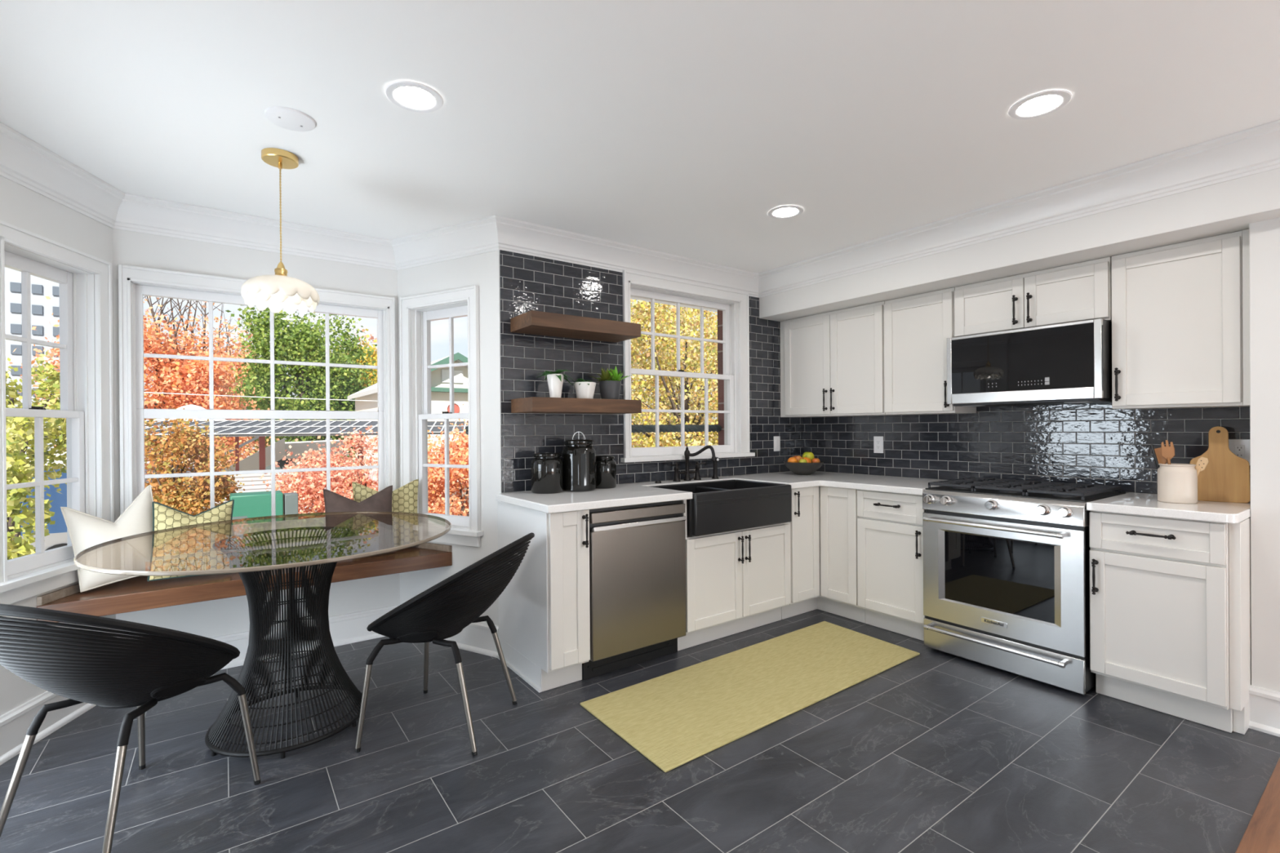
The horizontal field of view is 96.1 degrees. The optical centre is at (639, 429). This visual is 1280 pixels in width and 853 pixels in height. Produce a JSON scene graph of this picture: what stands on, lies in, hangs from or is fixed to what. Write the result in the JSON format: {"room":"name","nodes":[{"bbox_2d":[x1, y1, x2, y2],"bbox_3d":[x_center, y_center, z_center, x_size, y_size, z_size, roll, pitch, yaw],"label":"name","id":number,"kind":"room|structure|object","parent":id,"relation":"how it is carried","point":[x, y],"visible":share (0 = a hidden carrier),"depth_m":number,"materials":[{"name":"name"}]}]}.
{"room":"kitchen","nodes":[
{"label":"kitchen","id":0,"kind":"room"},
{"bbox_2d":[0,175,115,715],"bbox_3d":[-2.580,0.101,2.418,0.118,2.602,0.836,0,0,-10],"label":"wall","id":1,"kind":"structure","parent":0,"point":[20,206],"depth_m":2.43,"materials":[{"name":"white paint"}]},
{"bbox_2d":[0,219,114,604],"bbox_3d":[-2.562,-0.063,2.472,0.172,1.492,0.675,0,0,-10],"label":"window","id":2,"kind":"structure","parent":1,"relation":"in","point":[84,280],"depth_m":2.65,"materials":[{"name":"white paint"}]},
{"bbox_2d":[112,228,399,639],"bbox_3d":[-2.091,0.095,3.277,1.408,2.602,0.118,0,0,-36],"label":"wall","id":3,"kind":"structure","parent":0,"point":[229,615],"depth_m":3.11,"materials":[{"name":"white paint"}]},
{"bbox_2d":[36,542,452,622],"bbox_3d":[-1.930,0.750,3.062,1.725,0.118,0.412,0,0,-36],"label":"window bench","id":4,"kind":"object","parent":3,"relation":"attached to","point":[136,593],"visible":0.42,"depth_m":2.73,"materials":[{"name":"brown wood"}]},
{"bbox_2d":[60,484,153,592],"bbox_3d":[-2.426,0.494,2.675,0.130,0.455,0.370,0,0,37],"label":"cushion","id":5,"kind":"object","parent":4,"relation":"on","point":[86,531],"visible":0.78,"depth_m":2.62,"materials":[{"name":"beige fabric"}]},
{"bbox_2d":[147,499,234,581],"bbox_3d":[-2.183,0.531,2.808,0.341,0.380,0.122,0,0,-41],"label":"cushion","id":6,"kind":"object","parent":4,"relation":"on","point":[189,548],"visible":0.88,"depth_m":2.76,"materials":[{"name":"fabric"}]},
{"bbox_2d":[323,484,395,556],"bbox_3d":[-1.593,0.521,3.272,0.362,0.387,0.110,0,0,-32],"label":"cushion","id":7,"kind":"object","parent":4,"relation":"on","point":[375,531],"visible":0.75,"depth_m":3.25,"materials":[{"name":"brown fabric"}]},
{"bbox_2d":[351,479,419,546],"bbox_3d":[-1.518,0.504,3.442,0.367,0.400,0.091,0,0,-28],"label":"cushion","id":8,"kind":"object","parent":4,"relation":"on","point":[404,499],"visible":0.49,"depth_m":3.46,"materials":[{"name":"fabric"}]},
{"bbox_2d":[118,264,395,553],"bbox_3d":[-2.075,-0.070,3.254,1.284,1.497,0.172,0,0,-36],"label":"window","id":9,"kind":"structure","parent":3,"relation":"in","point":[134,282],"depth_m":3.13,"materials":[{"name":"white paint"}]},
{"bbox_2d":[397,250,501,625],"bbox_3d":[-1.122,0.088,3.472,0.836,2.602,0.118,0,0,28],"label":"wall","id":10,"kind":"structure","parent":0,"point":[482,270],"depth_m":3.28,"materials":[{"name":"white paint"}]},
{"bbox_2d":[0,604,498,765],"bbox_3d":[0.197,1.182,0.071,2.113,0.172,7.752,0,0,-36],"label":"baseboard","id":11,"kind":"structure","parent":10,"relation":"attached to","point":[351,628],"depth_m":3.11,"materials":[{"name":"white paint"}]},
{"bbox_2d":[399,285,483,546],"bbox_3d":[-1.181,-0.074,3.471,0.675,1.492,0.172,0,0,28],"label":"window","id":12,"kind":"structure","parent":10,"relation":"in","point":[416,313],"depth_m":3.52,"materials":[{"name":"white paint"}]},
{"bbox_2d":[0,0,1279,311],"bbox_3d":[2.326,-1.302,-0.480,5.550,0.250,11.950,0,0,-36],"label":"ceiling","id":13,"kind":"structure","parent":0,"point":[676,127],"depth_m":2.05,"materials":[{"name":"white paint"}]},
{"bbox_2d":[240,147,319,314],"bbox_3d":[-1.515,-0.834,2.428,0.282,0.646,0.284,0,0,-36],"label":"pendant lamp","id":14,"kind":"object","parent":13,"relation":"hanging from","point":[278,291],"visible":1,"depth_m":2.37,"materials":[{"name":"glass"}]},
{"bbox_2d":[274,262,287,275],"bbox_3d":[-1.515,-0.671,2.428,0.052,0.073,0.052,0,0,-36],"label":"socket","id":15,"kind":"object","parent":14,"relation":"attached to","point":[280,269],"depth_m":2.41,"materials":[{"name":"gold metal"}]},
{"bbox_2d":[264,106,315,131],"bbox_3d":[-1.300,-1.151,2.141,0.164,0.013,0.164,0,0,-36],"label":"ceiling plate","id":16,"kind":"object","parent":13,"relation":"attached to","point":[289,118],"visible":1,"depth_m":2.12,"materials":[{"name":"white plastic"}]},
{"bbox_2d":[385,80,443,112],"bbox_3d":[-0.786,-1.158,2.007,0.190,0.006,0.190,0,0,-36],"label":"recessed light","id":17,"kind":"object","parent":13,"relation":"in","point":[411,95],"visible":1,"depth_m":2.00,"materials":[{"name":"white plastic"}]},
{"bbox_2d":[394,86,434,108],"bbox_3d":[-0.786,-1.159,2.007,0.134,0.001,0.134,0,0,-36],"label":"diffuser","id":18,"kind":"object","parent":17,"relation":"attached to","point":[414,97],"depth_m":2.01,"materials":[{"name":"plastic"}]},
{"bbox_2d":[767,204,804,218],"bbox_3d":[0.784,-1.171,3.098,0.190,0.006,0.190,0,0,-36],"label":"recessed light","id":19,"kind":"object","parent":13,"relation":"in","point":[785,211],"visible":1,"depth_m":3.09,"materials":[{"name":"white plastic"}]},
{"bbox_2d":[773,208,798,217],"bbox_3d":[0.784,-1.171,3.098,0.134,0.001,0.134,0,0,-36],"label":"diffuser","id":20,"kind":"object","parent":19,"relation":"attached to","point":[783,212],"depth_m":3.10,"materials":[{"name":"plastic"}]},
{"bbox_2d":[1008,88,1071,119],"bbox_3d":[1.445,-1.173,2.082,0.190,0.006,0.190,0,0,-36],"label":"recessed light","id":21,"kind":"object","parent":13,"relation":"in","point":[1042,104],"visible":1,"depth_m":2.07,"materials":[{"name":"white plastic"}]},
{"bbox_2d":[1017,95,1062,115],"bbox_3d":[1.445,-1.174,2.082,0.134,0.001,0.134,0,0,-36],"label":"diffuser","id":22,"kind":"object","parent":21,"relation":"attached to","point":[1041,104],"depth_m":2.08,"materials":[{"name":"plastic"}]},
{"bbox_2d":[0,608,1279,852],"bbox_3d":[1.267,1.313,0.928,5.250,0.132,8.014,0,0,-36],"label":"floor","id":23,"kind":"structure","parent":0,"point":[935,751],"depth_m":2.10,"materials":[{"name":"tile"}]},
{"bbox_2d":[0,604,261,852],"bbox_3d":[-1.672,0.866,1.847,0.662,0.823,0.702,0,0,24],"label":"chair","id":24,"kind":"object","parent":23,"relation":"on","point":[103,669],"visible":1,"depth_m":1.68,"materials":[{"name":"black plastic"}]},
{"bbox_2d":[73,511,451,759],"bbox_3d":[-1.513,0.861,2.488,1.330,0.825,1.330,0,0,37],"label":"dining table","id":25,"kind":"object","parent":23,"relation":"on","point":[295,629],"visible":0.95,"depth_m":2.36,"materials":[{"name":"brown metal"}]},
{"bbox_2d":[355,532,534,755],"bbox_3d":[-0.806,0.859,2.493,0.702,0.823,0.662,0,0,22],"label":"chair","id":26,"kind":"object","parent":23,"relation":"on","point":[442,611],"visible":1,"depth_m":2.27,"materials":[{"name":"black"}]},
{"bbox_2d":[497,501,590,693],"bbox_3d":[-0.509,0.829,2.999,0.239,0.873,0.654,0,0,-36],"label":"base cabinet","id":27,"kind":"object","parent":23,"relation":"on","point":[544,608],"visible":0.92,"depth_m":2.80,"materials":[{"name":"white paint"}]},
{"bbox_2d":[495,471,946,513],"bbox_3d":[0.666,0.363,3.430,2.658,0.038,1.340,0,0,-36],"label":"countertop","id":28,"kind":"structure","parent":27,"relation":"on","point":[630,494],"depth_m":3.35,"materials":[{"name":"white stone"}]},
{"bbox_2d":[530,452,563,493],"bbox_3d":[-0.523,0.239,3.243,0.180,0.225,0.180,0,0,-42],"label":"canister","id":29,"kind":"object","parent":28,"relation":"on","point":[546,468],"visible":1,"depth_m":3.17,"materials":[{"name":"black ceramic"}]},
{"bbox_2d":[561,431,596,491],"bbox_3d":[-0.355,0.180,3.346,0.201,0.340,0.201,0,0,-32],"label":"canister","id":30,"kind":"object","parent":28,"relation":"on","point":[578,455],"visible":0.98,"depth_m":3.26,"materials":[{"name":"black ceramic"}]},
{"bbox_2d":[595,454,616,488],"bbox_3d":[-0.219,0.251,3.481,0.152,0.196,0.152,0,0,35],"label":"canister","id":31,"kind":"object","parent":28,"relation":"on","point":[606,464],"visible":0.79,"depth_m":3.41,"materials":[{"name":"black ceramic"}]},
{"bbox_2d":[670,443,715,481],"bbox_3d":[0.346,0.218,3.900,0.311,0.254,0.166,0,0,-6],"label":"bridge faucet","id":32,"kind":"object","parent":28,"relation":"on","point":[686,453],"visible":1,"depth_m":3.89,"materials":[{"name":"black metal"}]},
{"bbox_2d":[711,457,719,479],"bbox_3d":[0.530,0.267,4.040,0.050,0.153,0.062,0,0,-36],"label":"sprayer","id":33,"kind":"object","parent":28,"relation":"on","point":[715,462],"visible":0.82,"depth_m":4.03,"materials":[{"name":"black metal"}]},
{"bbox_2d":[651,479,791,537],"bbox_3d":[0.491,0.475,3.622,0.814,0.246,0.509,0,0,-36],"label":"farmhouse sink","id":34,"kind":"object","parent":28,"relation":"in","point":[714,507],"visible":0.84,"depth_m":3.42,"materials":[{"name":"black"}]},
{"bbox_2d":[783,461,823,475],"bbox_3d":[1.234,0.289,4.341,0.294,0.097,0.294,0,0,-36],"label":"fruit bowl","id":35,"kind":"object","parent":28,"relation":"on","point":[799,468],"visible":0.93,"depth_m":4.25,"materials":[{"name":"grey"}]},
{"bbox_2d":[787,457,797,462],"bbox_3d":[1.147,0.232,4.327,0.072,0.080,0.072,0,0,-36],"label":"orange","id":36,"kind":"object","parent":35,"relation":"in","point":[792,460],"visible":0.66,"depth_m":4.30,"materials":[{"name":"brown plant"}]},
{"bbox_2d":[802,450,814,460],"bbox_3d":[1.285,0.205,4.392,0.090,0.091,0.090,0,0,-36],"label":"apple","id":37,"kind":"object","parent":35,"relation":"in","point":[809,455],"visible":0.62,"depth_m":4.36,"materials":[{"name":"green plant"}]},
{"bbox_2d":[582,500,685,679],"bbox_3d":[-0.167,0.829,3.258,0.612,0.866,0.620,0,0,-36],"label":"dishwasher","id":38,"kind":"object","parent":23,"relation":"on","point":[637,552],"visible":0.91,"depth_m":3.00,"materials":[{"name":"silver metal"}]},
{"bbox_2d":[677,499,791,650],"bbox_3d":[0.451,0.821,3.693,0.891,0.873,0.654,0,0,-36],"label":"base cabinet","id":39,"kind":"object","parent":23,"relation":"on","point":[737,581],"visible":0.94,"depth_m":3.44,"materials":[{"name":"white paint"}]},
{"bbox_2d":[580,621,919,772],"bbox_3d":[0.647,1.253,2.929,1.851,0.010,0.669,0,0,-36],"label":"rug","id":40,"kind":"object","parent":23,"relation":"on","point":[673,719],"visible":1,"depth_m":2.75,"materials":[{"name":"fabric"}]},
{"bbox_2d":[781,485,865,623],"bbox_3d":[1.251,0.815,4.123,0.900,0.873,0.896,0,0,-36],"label":"base cabinet","id":41,"kind":"object","parent":23,"relation":"on","point":[824,523],"visible":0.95,"depth_m":3.80,"materials":[{"name":"white paint"}]},
{"bbox_2d":[857,489,926,640],"bbox_3d":[1.743,0.812,3.653,0.654,0.873,0.438,0,0,-36],"label":"base cabinet","id":42,"kind":"object","parent":23,"relation":"on","point":[890,526],"visible":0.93,"depth_m":3.49,"materials":[{"name":"white paint"}]},
{"bbox_2d":[922,477,1125,694],"bbox_3d":[2.068,0.773,3.139,0.692,0.949,0.762,0,0,-36],"label":"gas range","id":43,"kind":"object","parent":23,"relation":"on","point":[1006,562],"visible":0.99,"depth_m":2.92,"materials":[{"name":"silver metal"}]},
{"bbox_2d":[924,483,1125,502],"bbox_3d":[2.097,0.335,3.161,0.605,0.009,0.756,0,0,-36],"label":"cooktop","id":44,"kind":"object","parent":43,"relation":"in","point":[945,490],"depth_m":2.97,"materials":[{"name":"black metal"}]},
{"bbox_2d":[1088,511,1251,734],"bbox_3d":[2.468,0.810,2.651,0.654,0.873,0.488,0,0,-36],"label":"base cabinet","id":45,"kind":"object","parent":23,"relation":"on","point":[1170,598],"visible":0.95,"depth_m":2.45,"materials":[{"name":"white paint"}]},
{"bbox_2d":[1086,493,1250,523],"bbox_3d":[2.471,0.352,2.655,0.642,0.038,0.491,0,0,-36],"label":"countertop","id":46,"kind":"structure","parent":45,"relation":"on","point":[1135,504],"depth_m":2.50,"materials":[{"name":"white stone"}]},
{"bbox_2d":[1150,444,1197,503],"bbox_3d":[2.467,0.201,2.660,0.136,0.264,0.161,0,0,-36],"label":"crock","id":47,"kind":"object","parent":46,"relation":"on","point":[1177,483],"depth_m":2.60,"materials":[{"name":"beige"}]},
{"bbox_2d":[1154,447,1167,464],"bbox_3d":[2.453,0.197,2.706,0.012,0.234,0.059,0,0,-29],"label":"wooden spatula","id":48,"kind":"object","parent":47,"relation":"in","point":[1161,460],"visible":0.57,"depth_m":2.71,"materials":[{"name":"brown"}]},
{"bbox_2d":[1161,440,1174,464],"bbox_3d":[2.459,0.181,2.678,0.013,0.266,0.049,0,0,-28],"label":"wooden fork","id":49,"kind":"object","parent":47,"relation":"in","point":[1167,452],"visible":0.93,"depth_m":2.67,"materials":[{"name":"brown"}]},
{"bbox_2d":[1195,457,1208,476],"bbox_3d":[2.514,0.218,2.598,0.012,0.193,0.080,0,0,-41],"label":"wooden scoop","id":50,"kind":"object","parent":47,"relation":"in","point":[1202,463],"visible":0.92,"depth_m":2.58,"materials":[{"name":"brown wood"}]},
{"bbox_2d":[1190,426,1250,503],"bbox_3d":[2.702,0.159,2.685,0.196,0.350,0.101,0,0,43],"label":"cutting board","id":51,"kind":"object","parent":46,"relation":"on","point":[1225,477],"visible":0.92,"depth_m":2.67,"materials":[{"name":"brown wood"}]},
{"bbox_2d":[498,249,791,493],"bbox_3d":[0.319,0.077,4.117,2.832,2.602,0.160,0,0,-36],"label":"wall","id":52,"kind":"structure","parent":0,"point":[725,380],"depth_m":4.43,"materials":[{"name":"white paint"}]},
{"bbox_2d":[510,310,640,342],"bbox_3d":[-0.363,-0.592,3.346,0.712,0.078,0.276,0,0,-36],"label":"floating shelf","id":53,"kind":"object","parent":52,"relation":"attached to","point":[532,322],"visible":1,"depth_m":3.24,"materials":[{"name":"brown wood"}]},
{"bbox_2d":[511,396,641,413],"bbox_3d":[-0.360,-0.136,3.347,0.712,0.078,0.276,0,0,-36],"label":"floating shelf","id":54,"kind":"object","parent":52,"relation":"attached to","point":[532,404],"visible":1,"depth_m":3.20,"materials":[{"name":"brown wood"}]},
{"bbox_2d":[536,369,572,397],"bbox_3d":[-0.480,-0.259,3.238,0.208,0.168,0.186,0,0,-15],"label":"potted plant","id":55,"kind":"object","parent":54,"relation":"on","point":[555,380],"visible":0.92,"depth_m":3.21,"materials":[{"name":"green plant"}]},
{"bbox_2d":[572,378,595,398],"bbox_3d":[-0.328,-0.236,3.357,0.142,0.121,0.153,0,0,-3],"label":"potted plant","id":56,"kind":"object","parent":54,"relation":"on","point":[584,388],"visible":0.97,"depth_m":3.31,"materials":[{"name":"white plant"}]},
{"bbox_2d":[591,365,632,399],"bbox_3d":[-0.166,-0.280,3.462,0.214,0.206,0.216,0,0,26],"label":"potted plant","id":57,"kind":"object","parent":54,"relation":"on","point":[610,383],"visible":0.98,"depth_m":3.41,"materials":[{"name":"green plant"}]},
{"bbox_2d":[499,249,803,493],"bbox_3d":[0.286,-0.335,3.990,2.628,1.360,0.008,0,0,-36],"label":"wall tile","id":58,"kind":"structure","parent":52,"relation":"attached to","point":[527,282],"depth_m":3.51,"materials":[{"name":"black tile"}]},
{"bbox_2d":[773,435,780,451],"bbox_3d":[1.085,0.111,4.556,0.072,0.118,0.009,0,0,-36],"label":"wall switch","id":59,"kind":"object","parent":58,"relation":"attached to","point":[776,439],"visible":1,"depth_m":4.55,"materials":[{"name":"white plastic"}]},
{"bbox_2d":[620,270,755,462],"bbox_3d":[0.332,-0.412,4.068,1.194,1.233,0.172,0,0,-36],"label":"window","id":60,"kind":"structure","parent":52,"relation":"in","point":[734,305],"depth_m":4.12,"materials":[{"name":"white paint"}]},
{"bbox_2d":[717,310,724,444],"bbox_3d":[0.923,0.253,4.779,0.560,6.400,0.195,0,0,-36],"label":"brick wall","id":61,"kind":"structure","parent":0,"point":[720,346],"depth_m":4.67,"materials":[{"name":"brick"}]},
{"bbox_2d":[465,424,721,435],"bbox_3d":[-0.181,-0.006,4.083,2.137,0.062,0.058,0,0,-36],"label":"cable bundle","id":62,"kind":"object","parent":61,"relation":"attached to","point":[636,428],"visible":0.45,"depth_m":4.36,"materials":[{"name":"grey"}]},
{"bbox_2d":[816,471,1156,494],"bbox_3d":[3.436,0.061,2.053,0.200,2.602,7.160,0,0,-36],"label":"wall","id":63,"kind":"structure","parent":0,"point":[816,471],"depth_m":4.00,"materials":[{"name":"tile"}]},
{"bbox_2d":[780,301,902,417],"bbox_3d":[1.469,-0.482,4.286,0.339,0.761,0.894,0,0,-36],"label":"upper cabinet","id":64,"kind":"object","parent":63,"relation":"attached to","point":[832,363],"visible":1,"depth_m":4.15,"materials":[{"name":"white paint"}]},
{"bbox_2d":[884,287,976,414],"bbox_3d":[1.866,-0.484,3.737,0.339,0.761,0.453,0,0,-36],"label":"upper cabinet","id":65,"kind":"object","parent":63,"relation":"attached to","point":[917,328],"visible":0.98,"depth_m":3.66,"materials":[{"name":"white paint"}]},
{"bbox_2d":[803,403,1250,494],"bbox_3d":[2.114,-0.135,3.700,0.008,0.936,2.601,0,0,-36],"label":"wall tile","id":66,"kind":"structure","parent":63,"relation":"attached to","point":[1090,443],"depth_m":3.43,"materials":[{"name":"black tile"}]},
{"bbox_2d":[873,436,883,453],"bbox_3d":[1.742,0.109,4.201,0.008,0.122,0.075,0,0,-36],"label":"wall outlet","id":67,"kind":"object","parent":66,"relation":"attached to","point":[877,441],"visible":1,"depth_m":4.20,"materials":[{"name":"white plastic"}]},
{"bbox_2d":[1228,439,1249,463],"bbox_3d":[2.823,0.106,2.707,0.008,0.122,0.115,0,0,-36],"label":"wall outlet","id":68,"kind":"object","parent":66,"relation":"attached to","point":[1240,447],"visible":0.38,"depth_m":2.70,"materials":[{"name":"white plastic"}]},
{"bbox_2d":[1234,444,1244,458],"bbox_3d":[2.821,0.106,2.706,0.002,0.068,0.033,0,0,-36],"label":"receptacle","id":69,"kind":"object","parent":68,"relation":"attached to","point":[1239,450],"depth_m":2.70,"materials":[{"name":"white plastic"}]},
{"bbox_2d":[954,257,1111,337],"bbox_3d":[2.220,-0.707,3.245,0.339,0.316,0.754,0,0,-36],"label":"upper cabinet","id":70,"kind":"object","parent":63,"relation":"attached to","point":[1082,291],"visible":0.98,"depth_m":3.12,"materials":[{"name":"white paint"}]},
{"bbox_2d":[946,318,1111,407],"bbox_3d":[2.199,-0.343,3.226,0.400,0.405,0.750,0,0,-36],"label":"microwave","id":71,"kind":"object","parent":70,"relation":"attached to","point":[1068,362],"visible":0.99,"depth_m":3.05,"materials":[{"name":"black metal"}]},
{"bbox_2d":[1111,229,1249,409],"bbox_3d":[2.587,-0.486,2.740,0.339,0.761,0.486,0,0,-36],"label":"upper cabinet","id":72,"kind":"object","parent":63,"relation":"attached to","point":[1180,312],"visible":0.98,"depth_m":2.65,"materials":[{"name":"white paint"}]},
{"bbox_2d":[759,168,1279,321],"bbox_3d":[3.181,-1.039,1.772,0.528,0.337,7.000,0,0,-36],"label":"soffit","id":73,"kind":"structure","parent":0,"point":[1228,206],"depth_m":2.88,"materials":[{"name":"white paint"}]},
{"bbox_2d":[0,120,1279,297],"bbox_3d":[1.036,-1.092,0.685,4.222,0.157,7.752,0,0,-36],"label":"trim","id":74,"kind":"structure","parent":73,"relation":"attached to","point":[24,162],"depth_m":3.10,"materials":[{"name":"white paint"}]},
{"bbox_2d":[1248,217,1279,691],"bbox_3d":[4.013,0.223,0.759,0.385,2.235,4.388,0,0,-36],"label":"wall","id":75,"kind":"structure","parent":0,"point":[1264,235],"depth_m":2.39,"materials":[{"name":"white paint"}]},
{"bbox_2d":[1248,684,1279,737],"bbox_3d":[3.844,1.156,0.641,0.039,0.172,4.400,0,0,-36],"label":"baseboard","id":76,"kind":"structure","parent":75,"relation":"attached to","point":[1264,704],"depth_m":2.38,"materials":[{"name":"white paint"}]},
{"label":"outside","id":77,"kind":"structure","parent":0,"visible":0},
{"bbox_2d":[144,447,632,487],"bbox_3d":[-34.260,3.635,54.036,120.000,0.100,118.400,0,0,-36],"label":"ground","id":78,"kind":"structure","parent":77,"point":[148,462],"depth_m":54.60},
{"bbox_2d":[5,425,55,559],"bbox_3d":[-6.678,1.625,6.012,0.800,3.753,0.819,0,0,-36],"label":"tree","id":79,"kind":"object","parent":78,"relation":"on","point":[20,547],"visible":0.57,"depth_m":5.98,"materials":[{"name":"green plant"}]},
{"bbox_2d":[4,266,59,450],"bbox_3d":[-39.947,-3.141,37.166,11.100,13.600,7.100,0,0,-36],"label":"apartment block","id":80,"kind":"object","parent":78,"relation":"on","point":[42,308],"visible":0.18,"depth_m":35.02,"materials":[{"name":"grey concrete"}]},
{"bbox_2d":[5,351,66,541],"bbox_3d":[-10.066,1.109,9.124,2.844,4.817,2.376,0,0,-36],"label":"tree","id":81,"kind":"object","parent":78,"relation":"on","point":[51,429],"visible":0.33,"depth_m":9.37,"materials":[{"name":"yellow plant"}]},
{"bbox_2d":[19,450,66,551],"bbox_3d":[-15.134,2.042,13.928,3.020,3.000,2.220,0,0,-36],"label":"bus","id":82,"kind":"object","parent":78,"relation":"on","point":[57,538],"visible":0.09,"depth_m":13.56,"materials":[{"name":"blue metal"}]},
{"bbox_2d":[6,295,282,497],"bbox_3d":[-18.162,-1.630,21.681,5.962,10.351,7.837,0,0,33],"label":"tree","id":83,"kind":"object","parent":78,"relation":"on","point":[191,376],"visible":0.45,"depth_m":21.29,"materials":[{"name":"orange plant"}]},
{"bbox_2d":[144,408,244,515],"bbox_3d":[-7.368,1.563,9.111,1.733,3.873,1.920,0,0,26],"label":"shrub","id":84,"kind":"object","parent":78,"relation":"on","point":[196,496],"visible":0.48,"depth_m":9.07,"materials":[{"name":"orange plant"}]},
{"bbox_2d":[146,301,279,470],"bbox_3d":[-25.568,-2.678,35.557,8.689,12.488,5.471,0,0,-36],"label":"maple","id":85,"kind":"object","parent":78,"relation":"on","point":[226,348],"visible":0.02,"depth_m":35.71,"materials":[{"name":"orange plant"}]},
{"bbox_2d":[6,419,468,471],"bbox_3d":[-8.923,1.624,13.867,16.000,3.752,2.460,0,0,-36],"label":"pergola","id":86,"kind":"object","parent":78,"relation":"on","point":[261,428],"visible":0.38,"depth_m":13.79,"materials":[{"name":"grey"}]},
{"bbox_2d":[231,515,247,524],"bbox_3d":[-6.000,2.377,8.223,0.650,2.230,0.030,0,0,-36],"label":"railing","id":87,"kind":"object","parent":78,"relation":"on","point":[242,517],"visible":0.14,"depth_m":8.36,"materials":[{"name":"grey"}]},
{"bbox_2d":[229,490,283,524],"bbox_3d":[-5.997,2.241,9.009,0.680,2.500,0.500,0,0,-36],"label":"utility box","id":88,"kind":"object","parent":78,"relation":"on","point":[257,504],"visible":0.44,"depth_m":8.81,"materials":[{"name":"teal metal"}]},
{"bbox_2d":[190,436,347,517],"bbox_3d":[-10.523,1.766,16.166,3.900,3.480,2.000,0,0,-36],"label":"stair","id":89,"kind":"structure","parent":78,"relation":"on","point":[251,462],"depth_m":15.75,"materials":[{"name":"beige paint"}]},
{"bbox_2d":[283,492,297,520],"bbox_3d":[-5.573,2.252,9.192,0.180,2.470,0.300,0,0,-36],"label":"tall cabinet","id":90,"kind":"object","parent":78,"relation":"on","point":[290,500],"visible":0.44,"depth_m":9.08,"materials":[{"name":"grey"}]},
{"bbox_2d":[218,306,377,464],"bbox_3d":[-16.915,-2.122,29.368,8.301,11.286,6.225,0,0,-31],"label":"tree","id":91,"kind":"object","parent":78,"relation":"on","point":[292,344],"visible":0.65,"depth_m":27.85,"materials":[{"name":"green plant"}]},
{"bbox_2d":[329,328,377,456],"bbox_3d":[-16.549,-1.399,36.435,5.698,9.805,5.641,0,0,-15],"label":"tree","id":92,"kind":"object","parent":78,"relation":"on","point":[374,356],"visible":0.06,"depth_m":35.57,"materials":[{"name":"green plant"}]},
{"bbox_2d":[329,328,377,388],"bbox_3d":[-20.410,-2.233,44.789,10.377,11.490,5.774,0,0,-33],"label":"maple","id":93,"kind":"object","parent":78,"relation":"on","point":[371,337],"visible":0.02,"depth_m":44.22,"materials":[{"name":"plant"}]},
{"bbox_2d":[252,422,466,519],"bbox_3d":[-5.380,1.618,11.558,4.253,3.725,2.387,0,0,-36],"label":"shrub","id":94,"kind":"object","parent":78,"relation":"on","point":[306,487],"visible":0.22,"depth_m":10.83,"materials":[{"name":"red plant"}]},
{"bbox_2d":[347,352,468,513],"bbox_3d":[-7.561,0.385,23.854,7.070,6.170,7.620,0,0,-36],"label":"gabled house","id":95,"kind":"structure","parent":78,"relation":"on","point":[440,378],"depth_m":20.58,"materials":[{"name":"beige paint"}]},
{"bbox_2d":[441,369,462,382],"bbox_3d":[-6.690,-1.904,20.509,0.750,0.450,0.050,0,0,-36],"label":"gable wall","id":96,"kind":"structure","parent":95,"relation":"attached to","point":[458,374],"depth_m":20.53,"materials":[{"name":"white paint"}]},
{"bbox_2d":[427,403,468,516],"bbox_3d":[-2.969,1.521,9.238,2.095,3.898,1.783,0,0,-25],"label":"shrub","id":97,"kind":"object","parent":78,"relation":"on","point":[459,452],"visible":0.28,"depth_m":8.99,"materials":[{"name":"orange plant"}]},
{"bbox_2d":[630,299,715,447],"bbox_3d":[1.188,-2.187,22.033,9.512,11.204,3.661,0,0,-34],"label":"tree","id":98,"kind":"object","parent":78,"relation":"on","point":[632,300],"visible":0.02,"depth_m":21.29,"materials":[{"name":"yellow plant"}]},
{"bbox_2d":[630,298,717,447],"bbox_3d":[1.101,-1.120,17.698,8.177,9.090,3.862,0,0,-36],"label":"tree","id":99,"kind":"object","parent":78,"relation":"on","point":[657,306],"visible":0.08,"depth_m":17.29,"materials":[{"name":"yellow plant"}]},
{"bbox_2d":[631,299,718,447],"bbox_3d":[1.058,-0.341,13.486,6.734,7.550,3.751,0,0,-36],"label":"tree","id":100,"kind":"object","parent":78,"relation":"on","point":[671,439],"visible":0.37,"depth_m":12.65,"materials":[{"name":"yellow plant"}]},
{"bbox_2d":[684,437,718,445],"bbox_3d":[1.774,1.747,10.013,5.303,3.379,1.512,0,0,-36],"label":"shrub","id":101,"kind":"object","parent":78,"relation":"on","point":[695,442],"visible":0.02,"depth_m":9.97,"materials":[{"name":"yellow plant"}]},
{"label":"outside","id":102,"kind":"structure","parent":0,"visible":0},
{"bbox_2d":[174,471,346,513],"bbox_3d":[-8.086,1.382,12.622,3.500,0.730,2.400,0,0,-36],"label":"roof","id":103,"kind":"structure","parent":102,"point":[248,480],"depth_m":12.89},
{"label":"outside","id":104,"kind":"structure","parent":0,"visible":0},
{"bbox_2d":[8,385,467,403],"bbox_3d":[-9.430,-1.038,17.951,18.000,0.259,0.023,0,0,-36],"label":"overhead wire","id":105,"kind":"object","parent":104,"point":[8,385],"visible":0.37,"depth_m":16.77,"materials":[{"name":"grey"}]},
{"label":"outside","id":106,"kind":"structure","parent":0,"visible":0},
{"bbox_2d":[155,404,226,421],"bbox_3d":[-14.810,-0.506,18.995,2.033,0.670,2.033,0,0,-13],"label":"tent roof","id":107,"kind":"structure","parent":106,"point":[188,406],"depth_m":18.78,"materials":[{"name":"beige paint"}]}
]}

